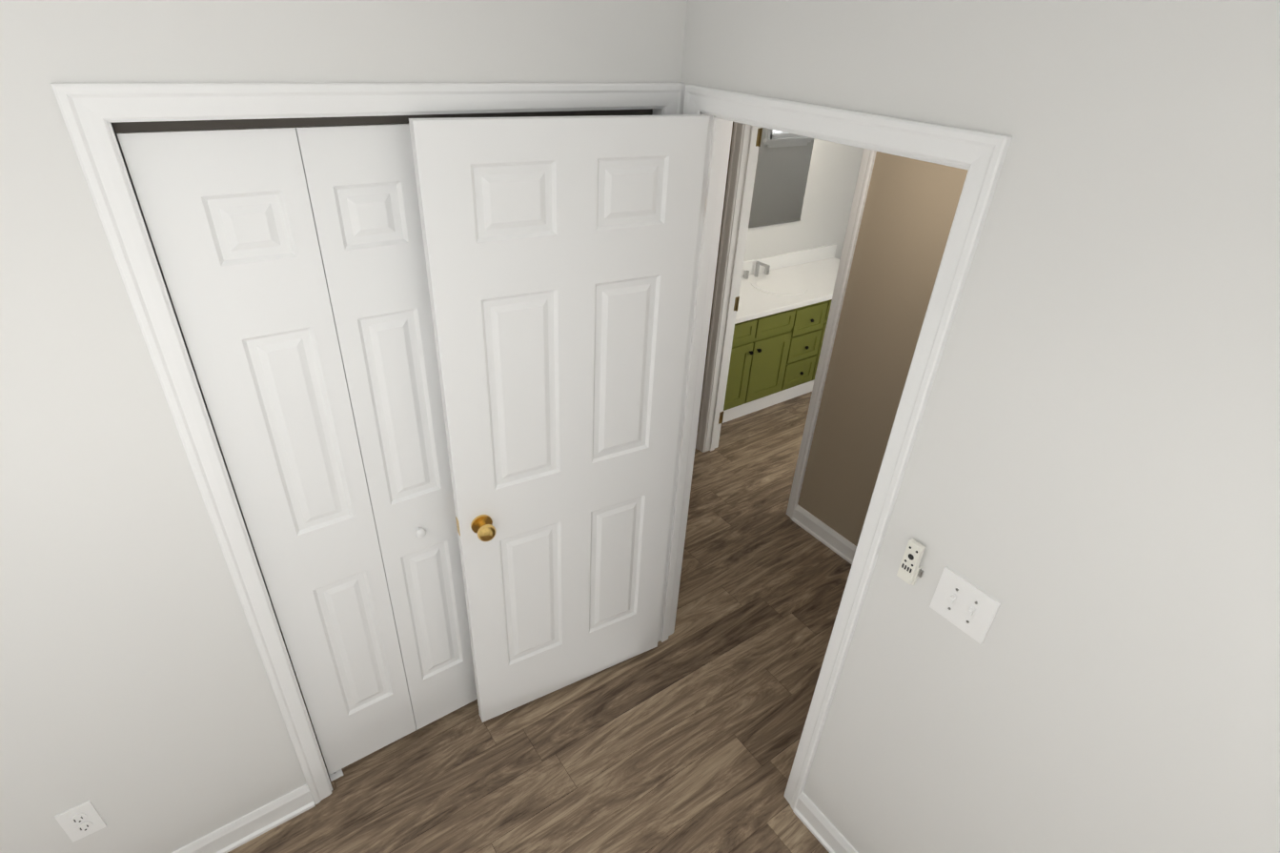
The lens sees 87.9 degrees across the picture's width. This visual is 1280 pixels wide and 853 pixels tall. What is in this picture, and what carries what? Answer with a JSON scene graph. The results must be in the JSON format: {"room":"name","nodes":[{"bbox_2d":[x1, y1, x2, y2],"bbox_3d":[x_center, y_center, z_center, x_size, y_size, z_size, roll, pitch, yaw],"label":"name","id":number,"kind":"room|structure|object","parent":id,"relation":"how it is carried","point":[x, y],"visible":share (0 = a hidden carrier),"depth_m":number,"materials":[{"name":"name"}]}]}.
{"room":"bedroom","nodes":[
{"label":"bedroom","id":0,"kind":"room"},
{"bbox_2d":[111,123,281,630],"bbox_3d":[-1.148,-0.295,2.351,1.786,2.440,0.050,-18,38,-31],"label":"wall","id":1,"kind":"structure","parent":0,"point":[191,359],"depth_m":2.10,"materials":[{"name":"grey"}]},
{"bbox_2d":[0,0,675,852],"bbox_3d":[-1.197,0.223,1.502,2.948,2.440,0.110,-18,38,-31],"label":"wall","id":2,"kind":"structure","parent":0,"point":[139,709],"depth_m":1.44,"materials":[{"name":"white paint"}]},
{"bbox_2d":[54,800,106,842],"bbox_3d":[-1.454,1.030,1.729,0.072,0.118,0.011,-18,38,-31],"label":"outlet","id":3,"kind":"object","parent":2,"relation":"attached to","point":[79,822],"visible":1,"depth_m":1.73,"materials":[{"name":"white plastic"}]},
{"bbox_2d":[50,83,332,804],"bbox_3d":[-0.996,0.333,1.653,0.057,2.117,0.018,-18,38,-31],"label":"trim","id":4,"kind":"structure","parent":2,"relation":"attached to","point":[96,152],"depth_m":1.40,"materials":[{"name":"white wood"}]},
{"bbox_2d":[171,783,315,852],"bbox_3d":[-1.734,1.419,1.739,1.636,0.100,0.022,-18,38,-31],"label":"baseboard","id":5,"kind":"structure","parent":2,"relation":"attached to","point":[255,823],"depth_m":2.07,"materials":[{"name":"white wood"}]},
{"bbox_2d":[50,82,685,120],"bbox_3d":[-0.424,-0.715,1.446,1.332,0.057,0.018,-18,38,-31],"label":"trim","id":6,"kind":"structure","parent":2,"relation":"attached to","point":[118,101],"depth_m":1.33,"materials":[{"name":"white wood"}]},
{"bbox_2d":[111,108,652,132],"bbox_3d":[-0.466,-0.708,1.516,1.206,0.021,0.040,-18,38,-31],"label":"closet track","id":7,"kind":"object","parent":2,"relation":"attached to","point":[156,126],"visible":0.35,"depth_m":1.36,"materials":[{"name":"grey metal"}]},
{"bbox_2d":[116,123,477,781],"bbox_3d":[-0.756,0.255,1.886,0.601,2.031,0.063,-18,38,-31],"label":"bifold closet door","id":8,"kind":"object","parent":7,"relation":"hanging from","point":[292,263],"visible":0.98,"depth_m":1.65,"materials":[{"name":"white wood"}]},
{"bbox_2d":[106,106,663,790],"bbox_3d":[-0.516,0.151,2.038,1.248,2.075,0.110,-18,38,-31],"label":"door frame","id":9,"kind":"structure","parent":2,"relation":"attached to","point":[187,357],"depth_m":1.42,"materials":[{"name":"white wood"}]},
{"bbox_2d":[663,85,685,114],"bbox_3d":[0.039,-0.009,2.315,0.057,2.117,0.018,-18,38,-31],"label":"trim","id":10,"kind":"structure","parent":2,"relation":"attached to","point":[675,106],"depth_m":1.78,"materials":[{"name":"white"}]},
{"bbox_2d":[227,391,852,852],"bbox_3d":[1.235,0.755,3.274,8.670,0.060,6.220,-18,38,-31],"label":"floor","id":11,"kind":"structure","parent":0,"point":[685,737],"depth_m":2.44,"materials":[{"name":"wood"}]},
{"bbox_2d":[722,307,798,423],"bbox_3d":[0.539,-0.488,4.469,0.733,0.736,0.547,-18,38,-31],"label":"base cabinet","id":12,"kind":"object","parent":11,"relation":"on","point":[774,358],"depth_m":4.33,"materials":[{"name":"green wood"}]},
{"bbox_2d":[734,257,840,324],"bbox_3d":[0.964,-0.941,4.514,1.713,0.035,0.573,-18,38,-31],"label":"countertop","id":13,"kind":"structure","parent":12,"relation":"on","point":[818,278],"depth_m":4.40,"materials":[{"name":"white stone"}]},
{"bbox_2d":[743,261,770,279],"bbox_3d":[0.842,-1.078,4.589,0.232,0.105,0.121,-18,38,-31],"label":"bathroom faucet","id":14,"kind":"object","parent":13,"relation":"on","point":[757,270],"visible":0.96,"depth_m":4.59,"materials":[{"name":"silver metal"}]},
{"bbox_2d":[751,275,807,295],"bbox_3d":[0.942,-0.956,4.496,0.380,0.006,0.380,-18,38,-31],"label":"sink basin","id":15,"kind":"object","parent":13,"relation":"in","point":[778,285],"visible":1,"depth_m":4.48,"materials":[{"name":"white ceramic"}]},
{"bbox_2d":[783,299,832,401],"bbox_3d":[0.963,-0.628,4.740,0.312,0.736,0.547,-18,38,-31],"label":"base cabinet","id":16,"kind":"object","parent":11,"relation":"on","point":[809,334],"depth_m":4.56,"materials":[{"name":"green wood"}]},
{"bbox_2d":[743,138,863,261],"bbox_3d":[1.799,-1.828,5.148,4.205,2.440,0.110,-18,38,-31],"label":"wall","id":17,"kind":"structure","parent":0,"point":[832,177],"depth_m":4.76,"materials":[{"name":"white paint"}]},
{"bbox_2d":[748,127,814,228],"bbox_3d":[0.804,-1.707,4.285,0.892,0.842,0.008,-18,38,-31],"label":"bathroom mirror","id":18,"kind":"object","parent":17,"relation":"attached to","point":[782,173],"visible":0.36,"depth_m":4.44,"materials":[{"name":"white mirror"}]},
{"bbox_2d":[741,243,836,276],"bbox_3d":[0.814,-1.127,4.672,1.693,0.100,0.020,-18,38,-31],"label":"backsplash","id":19,"kind":"structure","parent":17,"relation":"attached to","point":[788,259],"depth_m":4.85,"materials":[{"name":"white stone"}]},
{"bbox_2d":[697,121,967,546],"bbox_3d":[1.304,-0.275,2.566,0.110,2.440,6.110,-18,38,-31],"label":"wall","id":20,"kind":"structure","parent":0,"point":[909,211],"depth_m":2.84,"materials":[{"name":"beige paint"}]},
{"bbox_2d":[696,121,761,452],"bbox_3d":[0.484,-0.767,3.595,0.146,2.117,0.073,-18,38,-31],"label":"door frame","id":21,"kind":"structure","parent":20,"relation":"attached to","point":[744,192],"depth_m":3.54,"materials":[{"name":"white wood"}]},
{"bbox_2d":[718,127,762,424],"bbox_3d":[0.535,-0.725,3.624,0.025,1.664,0.009,-18,38,-31],"label":"bathroom jamb hinges","id":22,"kind":"object","parent":21,"relation":"attached to","point":[758,143],"visible":1,"depth_m":3.64,"materials":[{"name":"gold metal"}]},
{"bbox_2d":[792,504,856,564],"bbox_3d":[1.866,1.264,2.355,0.022,0.100,3.563,-18,38,-31],"label":"baseboard","id":23,"kind":"structure","parent":20,"relation":"attached to","point":[834,540],"depth_m":3.42,"materials":[{"name":"white wood"}]},
{"bbox_2d":[786,148,876,519],"bbox_3d":[0.868,-0.412,3.055,0.018,2.117,0.057,-18,38,-31],"label":"door frame","id":24,"kind":"structure","parent":20,"relation":"attached to","point":[855,218],"depth_m":3.00,"materials":[{"name":"white wood"}]},
{"bbox_2d":[670,0,1279,852],"bbox_3d":[0.356,0.038,1.960,0.148,2.440,6.110,-18,38,-31],"label":"wall","id":25,"kind":"structure","parent":0,"point":[1088,496],"depth_m":1.19,"materials":[{"name":"white paint"}]},
{"bbox_2d":[792,791,858,852],"bbox_3d":[1.250,1.817,1.391,0.022,0.100,2.476,-18,38,-31],"label":"baseboard","id":26,"kind":"structure","parent":25,"relation":"attached to","point":[825,832],"depth_m":2.16,"materials":[{"name":"white wood"}]},
{"bbox_2d":[657,84,1012,810],"bbox_3d":[0.378,0.182,2.036,0.146,2.117,0.886,-18,38,-31],"label":"door frame","id":27,"kind":"structure","parent":25,"relation":"attached to","point":[981,181],"depth_m":1.60,"materials":[{"name":"white wood"}]},
{"bbox_2d":[408,114,709,722],"bbox_3d":[-0.205,0.133,2.100,0.768,2.030,0.175,-14,36,-27],"label":"door","id":28,"kind":"structure","parent":27,"relation":"attached to","point":[559,252],"depth_m":1.88,"materials":[{"name":"white wood"}]},
{"bbox_2d":[701,111,969,170],"bbox_3d":[0.431,-0.670,1.514,0.110,0.031,0.802,-18,38,-31],"label":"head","id":29,"kind":"structure","parent":25,"relation":"attached to","point":[894,152],"depth_m":1.44},
{"bbox_2d":[896,538,925,585],"bbox_3d":[0.643,0.322,1.564,0.025,0.120,0.051,-18,38,-31],"label":"remote control","id":30,"kind":"object","parent":25,"relation":"attached to","point":[910,571],"visible":1,"depth_m":1.56,"materials":[{"name":"white plastic"}]},
{"bbox_2d":[929,566,1000,644],"bbox_3d":[0.721,0.403,1.490,0.020,0.126,0.132,-18,38,-31],"label":"light switch","id":31,"kind":"object","parent":25,"relation":"attached to","point":[968,608],"visible":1,"depth_m":1.49,"materials":[{"name":"white plastic"}]}
]}

